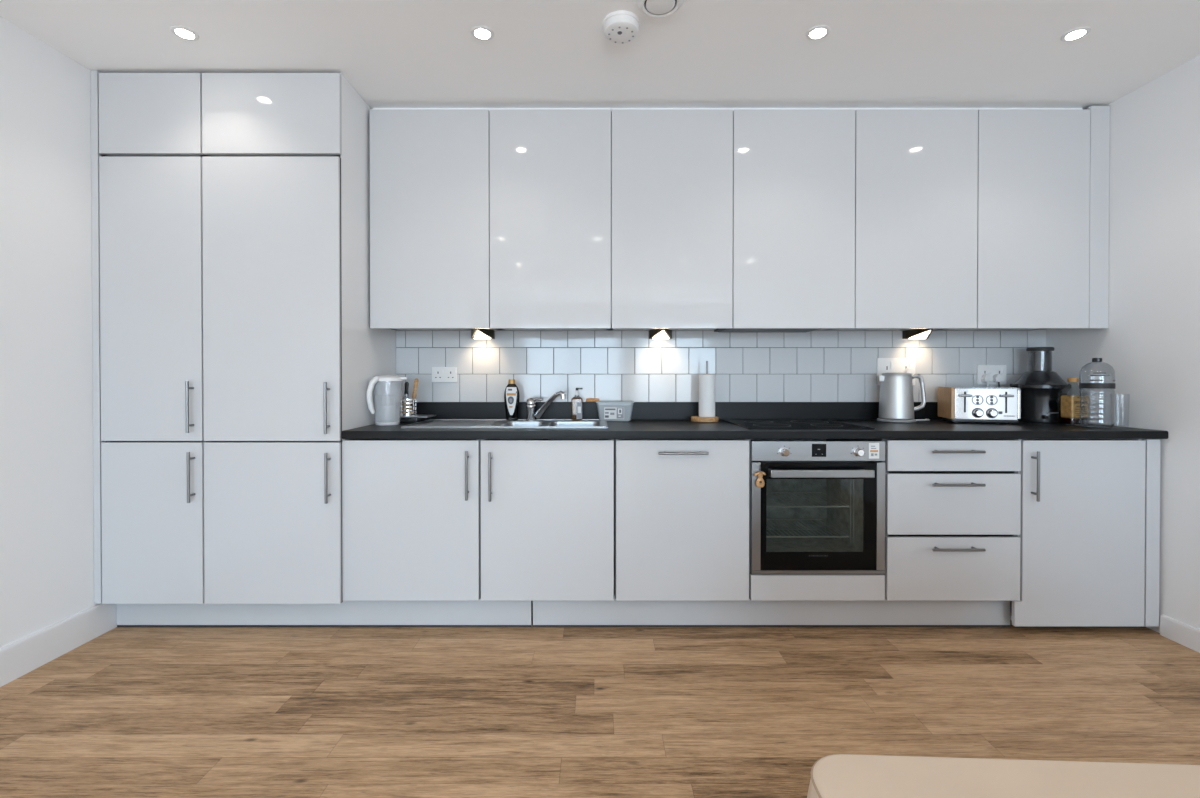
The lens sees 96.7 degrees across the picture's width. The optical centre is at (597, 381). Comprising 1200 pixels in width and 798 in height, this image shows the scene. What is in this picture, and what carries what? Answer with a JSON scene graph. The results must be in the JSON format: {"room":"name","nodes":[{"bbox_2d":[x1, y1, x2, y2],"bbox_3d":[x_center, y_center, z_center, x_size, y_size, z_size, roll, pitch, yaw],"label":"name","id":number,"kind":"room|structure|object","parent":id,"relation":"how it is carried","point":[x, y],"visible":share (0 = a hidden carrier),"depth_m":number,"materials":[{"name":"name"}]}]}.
{"room":"kitchen","nodes":[
{"label":"kitchen","id":0,"kind":"room"},
{"bbox_2d":[0,16,104,647],"bbox_3d":[-2.272,-0.097,-0.803,0.100,2.488,7.596,0,0,0],"label":"wall","id":1,"kind":"structure","parent":0,"point":[47,519],"depth_m":2.14,"materials":[{"name":"white paint"}]},
{"bbox_2d":[0,603,116,686],"bbox_3d":[-2.214,1.080,-1.068,0.016,0.137,7.048,0,0,0],"label":"baseboard","id":2,"kind":"structure","parent":1,"relation":"attached to","point":[18,658],"depth_m":2.16,"materials":[{"name":"white paint"}]},
{"bbox_2d":[90,70,102,603],"bbox_3d":[-2.206,-0.193,2.351,0.030,2.340,0.018,0,0,0],"label":"filler panel","id":3,"kind":"object","parent":1,"relation":"attached to","point":[94,74],"visible":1,"depth_m":2.34,"materials":[{"name":"white laminate"}]},
{"bbox_2d":[0,588,1199,797],"bbox_3d":[0.145,1.197,-0.793,4.934,0.100,7.796,0,0,0],"label":"floor","id":4,"kind":"structure","parent":0,"point":[126,712],"depth_m":1.85,"materials":[{"name":"brown wood"}]},
{"bbox_2d":[99,157,206,603],"bbox_3d":[-1.960,-0.008,2.646,0.446,1.967,0.695,0,0,0],"label":"tall cabinet","id":5,"kind":"object","parent":4,"relation":"on","point":[152,395],"visible":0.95,"depth_m":2.34,"materials":[{"name":"white laminate"}]},
{"bbox_2d":[99,73,205,156],"bbox_3d":[-1.960,-1.179,2.658,0.446,0.371,0.655,0,0,0],"label":"upper cabinet","id":6,"kind":"object","parent":5,"relation":"on","point":[141,114],"visible":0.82,"depth_m":2.33,"materials":[{"name":"white laminate"}]},
{"bbox_2d":[202,73,395,603],"bbox_3d":[-1.431,-0.195,2.646,0.603,2.340,0.697,0,0,0],"label":"tall cabinet","id":7,"kind":"object","parent":4,"relation":"on","point":[292,354],"depth_m":2.34,"materials":[{"name":"white laminate"}]},
{"bbox_2d":[116,599,531,626],"bbox_3d":[-1.255,1.049,2.448,1.898,0.149,0.016,0,0,0],"label":"board","id":8,"kind":"object","parent":4,"relation":"on","point":[479,613],"visible":0.6,"depth_m":2.44,"materials":[{"name":"grey"}]},
{"bbox_2d":[343,439,480,600],"bbox_3d":[-0.830,0.613,2.650,0.605,0.718,0.641,0,0,0],"label":"base cabinet","id":9,"kind":"object","parent":8,"relation":"on","point":[412,507],"visible":0.93,"depth_m":2.37,"materials":[{"name":"white laminate"}]},
{"bbox_2d":[533,594,1010,626],"bbox_3d":[0.795,1.049,2.448,2.186,0.149,0.016,0,0,0],"label":"board","id":10,"kind":"object","parent":4,"relation":"on","point":[614,613],"visible":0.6,"depth_m":2.44,"materials":[{"name":"grey laminate"}]},
{"bbox_2d":[481,439,613,600],"bbox_3d":[-0.226,0.613,2.650,0.597,0.718,0.641,0,0,0],"label":"base cabinet","id":11,"kind":"object","parent":10,"relation":"on","point":[547,506],"visible":0.97,"depth_m":2.37,"materials":[{"name":"white laminate"}]},
{"bbox_2d":[614,439,748,600],"bbox_3d":[0.376,0.613,2.650,0.597,0.718,0.641,0,0,0],"label":"dishwasher","id":12,"kind":"object","parent":10,"relation":"on","point":[681,506],"visible":0.93,"depth_m":2.37,"materials":[{"name":"white laminate"}]},
{"bbox_2d":[342,420,1167,438],"bbox_3d":[0.691,0.232,2.667,3.638,0.036,0.641,0,0,0],"label":"countertop","id":13,"kind":"structure","parent":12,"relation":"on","point":[632,429],"depth_m":2.35,"materials":[{"name":"black laminate"}]},
{"bbox_2d":[367,375,406,424],"bbox_3d":[-1.048,0.089,2.655,0.185,0.249,0.127,0,0,-20],"label":"water jug","id":14,"kind":"object","parent":13,"relation":"on","point":[375,379],"visible":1,"depth_m":2.60,"materials":[{"name":"plastic"}]},
{"bbox_2d":[398,415,435,422],"bbox_3d":[-0.946,0.194,2.799,0.151,0.035,0.145,0,0,0],"label":"drip tray","id":15,"kind":"object","parent":13,"relation":"on","point":[418,418],"visible":0.8,"depth_m":2.74,"materials":[{"name":"black plastic"}]},
{"bbox_2d":[399,398,416,415],"bbox_3d":[-0.996,0.132,2.796,0.085,0.089,0.085,0,0,0],"label":"holder","id":16,"kind":"object","parent":15,"relation":"on","point":[401,403],"visible":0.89,"depth_m":2.77,"materials":[{"name":"silver metal"}]},
{"bbox_2d":[402,394,405,413],"bbox_3d":[-1.008,0.115,2.779,0.022,0.115,0.014,0,0,0],"label":"kitchen knife","id":17,"kind":"object","parent":16,"relation":"in","point":[404,396],"visible":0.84,"depth_m":2.77,"materials":[{"name":"silver metal"}]},
{"bbox_2d":[404,382,408,412],"bbox_3d":[-1.005,0.085,2.795,0.031,0.172,0.023,0,0,0],"label":"kitchen knife","id":18,"kind":"object","parent":16,"relation":"in","point":[406,383],"visible":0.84,"depth_m":2.79,"materials":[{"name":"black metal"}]},
{"bbox_2d":[406,393,412,413],"bbox_3d":[-0.984,0.116,2.781,0.036,0.114,0.014,0,0,0],"label":"kitchen knife","id":19,"kind":"object","parent":16,"relation":"in","point":[407,396],"visible":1,"depth_m":2.78,"materials":[{"name":"silver metal"}]},
{"bbox_2d":[411,378,418,411],"bbox_3d":[-0.965,0.076,2.801,0.052,0.189,0.017,0,0,22],"label":"kitchen knife","id":20,"kind":"object","parent":16,"relation":"in","point":[414,394],"visible":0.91,"depth_m":2.79,"materials":[{"name":"brown wood"}]},
{"bbox_2d":[401,419,607,439],"bbox_3d":[-0.435,0.299,2.692,0.960,0.189,0.430,0,0,0],"label":"sink","id":21,"kind":"object","parent":13,"relation":"in","point":[431,423],"visible":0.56,"depth_m":2.72,"materials":[{"name":"silver metal"}]},
{"bbox_2d":[504,379,519,419],"bbox_3d":[-0.466,0.097,2.884,0.085,0.220,0.046,0,0,0],"label":"bottle","id":22,"kind":"object","parent":21,"relation":"on","point":[511,393],"visible":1,"depth_m":2.87,"materials":[{"name":"plastic"}]},
{"bbox_2d":[571,388,582,419],"bbox_3d":[-0.114,0.120,2.884,0.060,0.175,0.040,0,0,0],"label":"soap dispenser","id":23,"kind":"object","parent":21,"relation":"on","point":[576,403],"visible":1,"depth_m":2.87,"materials":[{"name":"orange plastic"}]},
{"bbox_2d":[571,398,582,419],"bbox_3d":[-0.114,0.147,2.885,0.060,0.121,0.038,0,0,0],"label":"bottle","id":24,"kind":"object","parent":23,"relation":"attached to","point":[576,403],"depth_m":2.87,"materials":[{"name":"white plastic"}]},
{"bbox_2d":[526,391,565,420],"bbox_3d":[-0.275,0.127,2.794,0.281,0.162,0.062,0,1,44],"label":"mixer tap","id":25,"kind":"object","parent":13,"relation":"on","point":[531,402],"visible":1,"depth_m":2.84,"materials":[{"name":"silver metal"}]},
{"bbox_2d":[526,405,535,420],"bbox_3d":[-0.360,0.165,2.869,0.054,0.086,0.054,0,0,0],"label":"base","id":26,"kind":"object","parent":25,"relation":"attached to","point":[531,415],"depth_m":2.85,"materials":[{"name":"silver metal"}]},
{"bbox_2d":[596,401,633,420],"bbox_3d":[0.091,0.158,2.893,0.204,0.107,0.120,0,0,0],"label":"plastic tub","id":27,"kind":"object","parent":13,"relation":"on","point":[607,410],"visible":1,"depth_m":2.84,"materials":[{"name":"white plastic"}]},
{"bbox_2d":[617,408,623,418],"bbox_3d":[0.118,0.167,2.842,0.038,0.058,0.006,0,0,0],"label":"print","id":28,"kind":"object","parent":27,"relation":"attached to","point":[620,411],"depth_m":2.84,"materials":[{"name":"grey"}]},
{"bbox_2d":[396,402,940,419],"bbox_3d":[0.690,0.162,2.981,3.638,0.099,0.014,0,0,0],"label":"backsplash","id":29,"kind":"structure","parent":13,"relation":"on","point":[442,410],"depth_m":2.97,"materials":[{"name":"black laminate"}]},
{"bbox_2d":[586,398,598,401],"bbox_3d":[-0.029,0.102,2.968,0.072,0.020,0.034,0,0,0],"label":"sponge","id":30,"kind":"object","parent":29,"relation":"on","point":[587,399],"visible":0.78,"depth_m":2.95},
{"bbox_2d":[691,361,718,421],"bbox_3d":[0.573,0.050,2.862,0.146,0.323,0.146,0,0,0],"label":"paper towel holder","id":31,"kind":"object","parent":13,"relation":"on","point":[693,418],"visible":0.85,"depth_m":2.81,"materials":[{"name":"brown wood"}]},
{"bbox_2d":[699,374,714,416],"bbox_3d":[0.585,0.073,2.863,0.087,0.226,0.087,0,0,0],"label":"paper towel roll","id":32,"kind":"object","parent":31,"relation":"on","point":[706,381],"visible":1,"depth_m":2.83,"materials":[{"name":"white paper"}]},
{"bbox_2d":[723,420,874,428],"bbox_3d":[0.968,0.211,2.667,0.574,0.005,0.500,0,0,0],"label":"induction hob","id":33,"kind":"object","parent":13,"relation":"in","point":[748,424],"visible":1,"depth_m":2.61,"materials":[{"name":"black glass"}]},
{"bbox_2d":[877,372,929,422],"bbox_3d":[1.661,0.081,2.856,0.311,0.262,0.184,0,0,0],"label":"kettle","id":34,"kind":"object","parent":13,"relation":"on","point":[896,400],"visible":1,"depth_m":2.80,"materials":[{"name":"grey metal"}]},
{"bbox_2d":[938,387,1020,423],"bbox_3d":[1.988,0.120,2.789,0.306,0.184,0.226,0,0,15],"label":"toaster","id":35,"kind":"object","parent":13,"relation":"on","point":[955,404],"visible":1,"depth_m":2.71,"materials":[{"name":"white plastic"}]},
{"bbox_2d":[1010,347,1071,422],"bbox_3d":[2.346,0.015,2.832,0.254,0.394,0.252,0,1,-39],"label":"juicer","id":36,"kind":"object","parent":13,"relation":"on","point":[1039,403],"visible":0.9,"depth_m":2.75,"materials":[{"name":"black plastic"}]},
{"bbox_2d":[1059,378,1088,424],"bbox_3d":[2.361,0.097,2.650,0.090,0.232,0.089,0,0,0],"label":"bottle","id":37,"kind":"object","parent":13,"relation":"on","point":[1069,414],"visible":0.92,"depth_m":2.61,"materials":[{"name":"clear glass"}]},
{"bbox_2d":[1079,358,1115,427],"bbox_3d":[2.339,0.051,2.500,0.125,0.326,0.125,0,0,0],"label":"water bottle","id":38,"kind":"object","parent":13,"relation":"on","point":[1081,385],"visible":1,"depth_m":2.46,"materials":[{"name":"clear plastic"}]},
{"bbox_2d":[1090,372,1114,380],"bbox_3d":[2.333,-0.023,2.453,0.105,0.042,0.029,0,0,8],"label":"print","id":39,"kind":"object","parent":38,"relation":"on","point":[1093,372],"depth_m":2.45,"materials":[{"name":"grey"}]},
{"bbox_2d":[749,439,884,600],"bbox_3d":[0.979,0.613,2.670,0.606,0.718,0.601,0,0,0],"label":"housing","id":40,"kind":"object","parent":10,"relation":"on","point":[762,587],"visible":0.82,"depth_m":2.37,"materials":[{"name":"white laminate"}]},
{"bbox_2d":[750,441,884,573],"bbox_3d":[0.978,0.558,2.553,0.592,0.590,0.480,0,0,0],"label":"oven","id":41,"kind":"object","parent":40,"relation":"in","point":[819,508],"visible":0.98,"depth_m":2.37,"materials":[{"name":"black glass"}]},
{"bbox_2d":[754,471,765,487],"bbox_3d":[0.714,0.416,2.352,0.055,0.100,0.021,0,0,0],"label":"charm","id":42,"kind":"object","parent":41,"relation":"hanging from","point":[760,482],"visible":1,"depth_m":2.35,"materials":[{"name":"brown wood"}]},
{"bbox_2d":[884,439,1020,600],"bbox_3d":[1.583,0.613,2.650,0.598,0.718,0.641,0,0,0],"label":"drawer unit","id":43,"kind":"object","parent":10,"relation":"on","point":[953,506],"visible":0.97,"depth_m":2.37,"materials":[{"name":"white laminate"}]},
{"bbox_2d":[807,754,1199,797],"bbox_3d":[1.043,0.738,0.456,1.409,0.800,1.027,0,0,3],"label":"table","id":44,"kind":"object","parent":4,"relation":"on","point":[834,775],"visible":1,"depth_m":0.92,"materials":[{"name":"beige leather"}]},
{"bbox_2d":[1010,439,1159,626],"bbox_3d":[2.176,0.688,2.650,0.644,0.868,0.641,0,0,0],"label":"base cabinet","id":45,"kind":"object","parent":4,"relation":"on","point":[1082,535],"depth_m":2.37,"materials":[{"name":"white laminate"}]},
{"bbox_2d":[0,0,1199,108],"bbox_3d":[0.145,-1.391,-0.812,4.934,0.100,7.796,0,0,0],"label":"ceiling","id":46,"kind":"structure","parent":0,"point":[393,53],"depth_m":2.18,"materials":[{"name":"white paint"}]},
{"bbox_2d":[170,26,198,40],"bbox_3d":[-1.612,-1.359,2.082,0.090,0.004,0.090,0,0,0],"label":"recessed light","id":47,"kind":"object","parent":46,"relation":"in","point":[185,33],"visible":1,"depth_m":2.08,"materials":[{"name":"white plastic"}]},
{"bbox_2d":[471,26,493,40],"bbox_3d":[-0.451,-1.359,2.082,0.090,0.004,0.090,0,0,0],"label":"recessed light","id":48,"kind":"object","parent":46,"relation":"in","point":[483,33],"visible":1,"depth_m":2.08,"materials":[{"name":"white plastic"}]},
{"bbox_2d":[602,10,639,43],"bbox_3d":[0.088,-1.336,2.025,0.142,0.050,0.142,0,0,0],"label":"smoke detector","id":49,"kind":"object","parent":46,"relation":"attached to","point":[620,27],"visible":1,"depth_m":1.99,"materials":[{"name":"white plastic"}]},
{"bbox_2d":[636,0,683,16],"bbox_3d":[0.222,-1.349,1.895,0.172,0.024,0.172,0,0,0],"label":"valve","id":50,"kind":"object","parent":46,"relation":"attached to","point":[654,8],"visible":1,"depth_m":1.91,"materials":[{"name":"white plastic"}]},
{"bbox_2d":[806,25,830,39],"bbox_3d":[0.858,-1.359,2.079,0.090,0.004,0.090,0,0,0],"label":"recessed light","id":51,"kind":"object","parent":46,"relation":"in","point":[818,32],"visible":1,"depth_m":2.07,"materials":[{"name":"white plastic"}]},
{"bbox_2d":[1060,27,1090,41],"bbox_3d":[1.870,-1.359,2.088,0.090,0.004,0.090,0,0,0],"label":"recessed light","id":52,"kind":"object","parent":46,"relation":"in","point":[1080,32],"visible":1,"depth_m":2.09,"materials":[{"name":"white plastic"}]},
{"bbox_2d":[396,329,1045,440],"bbox_3d":[0.145,-0.125,3.040,4.934,2.488,0.111,0,0,0],"label":"tile backsplash","id":53,"kind":"structure","parent":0,"point":[812,366],"depth_m":2.99,"materials":[{"name":"white tile"}]},
{"bbox_2d":[370,108,501,330],"bbox_3d":[-0.828,-0.815,2.797,0.588,1.102,0.364,0,0,0],"label":"upper cabinet","id":54,"kind":"object","parent":53,"relation":"attached to","point":[430,167],"visible":0.89,"depth_m":2.62,"materials":[{"name":"white laminate"}]},
{"bbox_2d":[471,329,494,338],"bbox_3d":[-0.640,-0.261,2.901,0.125,0.048,0.165,0,0,0],"label":"spotlight","id":55,"kind":"object","parent":54,"relation":"attached to","point":[475,333],"visible":0.9,"depth_m":2.91,"materials":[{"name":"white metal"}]},
{"bbox_2d":[432,367,456,381],"bbox_3d":[-0.858,-0.040,2.978,0.141,0.085,0.014,0,0,0],"label":"wall socket","id":56,"kind":"object","parent":53,"relation":"attached to","point":[439,374],"visible":1,"depth_m":2.98,"materials":[{"name":"white plastic"}]},
{"bbox_2d":[490,108,610,330],"bbox_3d":[-0.234,-0.815,2.797,0.598,1.102,0.364,0,0,0],"label":"upper cabinet","id":57,"kind":"object","parent":53,"relation":"attached to","point":[550,168],"visible":1,"depth_m":2.62,"materials":[{"name":"white laminate"}]},
{"bbox_2d":[610,108,732,330],"bbox_3d":[0.364,-0.815,2.797,0.598,1.102,0.364,0,0,0],"label":"upper cabinet","id":58,"kind":"object","parent":53,"relation":"attached to","point":[672,168],"visible":0.92,"depth_m":2.62,"materials":[{"name":"white laminate"}]},
{"bbox_2d":[649,329,671,338],"bbox_3d":[0.348,-0.261,2.901,0.125,0.048,0.165,0,0,0],"label":"spotlight","id":59,"kind":"object","parent":58,"relation":"attached to","point":[656,333],"visible":0.9,"depth_m":2.91,"materials":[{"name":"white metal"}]},
{"bbox_2d":[731,108,854,330],"bbox_3d":[0.963,-0.815,2.797,0.600,1.102,0.364,0,0,0],"label":"upper cabinet","id":60,"kind":"object","parent":53,"relation":"attached to","point":[794,168],"visible":0.91,"depth_m":2.62,"materials":[{"name":"white laminate"}]},
{"bbox_2d":[714,328,818,331],"bbox_3d":[0.894,-0.276,2.808,0.515,0.016,0.240,0,0,0],"label":"extractor hood","id":61,"kind":"object","parent":60,"relation":"attached to","point":[732,329],"visible":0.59,"depth_m":2.79,"materials":[{"name":"grey metal"}]},
{"bbox_2d":[877,358,914,384],"bbox_3d":[1.666,-0.057,2.978,0.212,0.152,0.014,0,0,0],"label":"wall socket","id":62,"kind":"object","parent":53,"relation":"attached to","point":[884,365],"visible":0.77,"depth_m":2.98,"materials":[{"name":"white plastic"}]},
{"bbox_2d":[904,368,914,373],"bbox_3d":[1.730,0.014,2.960,0.051,0.180,0.030,0,0,0],"label":"plug","id":63,"kind":"object","parent":62,"relation":"attached to","point":[907,370],"visible":0.4,"depth_m":2.95,"materials":[{"name":"white plastic"}]},
{"bbox_2d":[825,108,977,330],"bbox_3d":[1.563,-0.815,2.797,0.600,1.102,0.364,0,0,0],"label":"upper cabinet","id":64,"kind":"object","parent":53,"relation":"attached to","point":[916,169],"visible":0.93,"depth_m":2.62,"materials":[{"name":"white laminate"}]},
{"bbox_2d":[902,329,932,338],"bbox_3d":[1.765,-0.261,2.901,0.125,0.048,0.165,0,0,0],"label":"spotlight","id":65,"kind":"object","parent":64,"relation":"attached to","point":[916,333],"visible":0.9,"depth_m":2.91,"materials":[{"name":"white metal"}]},
{"bbox_2d":[977,365,1005,384],"bbox_3d":[2.200,-0.040,2.978,0.162,0.109,0.014,0,0,0],"label":"wall socket","id":66,"kind":"object","parent":53,"relation":"attached to","point":[981,369],"visible":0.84,"depth_m":2.98,"materials":[{"name":"white plastic"}]},
{"bbox_2d":[981,374,993,386],"bbox_3d":[2.161,0.032,2.961,0.051,0.145,0.030,0,0,0],"label":"plug","id":67,"kind":"object","parent":66,"relation":"attached to","point":[987,378],"visible":0.87,"depth_m":2.95,"materials":[{"name":"white plastic"}]},
{"bbox_2d":[993,374,1004,386],"bbox_3d":[2.223,0.032,2.961,0.051,0.145,0.030,0,0,0],"label":"plug","id":68,"kind":"object","parent":66,"relation":"attached to","point":[998,378],"visible":0.8,"depth_m":2.95,"materials":[{"name":"white plastic"}]},
{"bbox_2d":[933,106,1109,330],"bbox_3d":[2.187,-0.815,2.797,0.646,1.102,0.364,0,0,0],"label":"upper cabinet","id":69,"kind":"object","parent":53,"relation":"attached to","point":[1033,203],"depth_m":2.62,"materials":[{"name":"white laminate"}]},
{"bbox_2d":[1046,55,1199,632],"bbox_3d":[2.562,-0.097,-0.803,0.100,2.488,7.596,0,0,0],"label":"wall","id":70,"kind":"structure","parent":0,"point":[1151,339],"depth_m":2.37,"materials":[{"name":"white paint"}]},
{"bbox_2d":[1160,615,1199,652],"bbox_3d":[2.505,1.104,-1.111,0.015,0.090,6.962,0,0,0],"label":"baseboard","id":71,"kind":"structure","parent":70,"relation":"attached to","point":[1186,635],"depth_m":2.29,"materials":[{"name":"white paint"}]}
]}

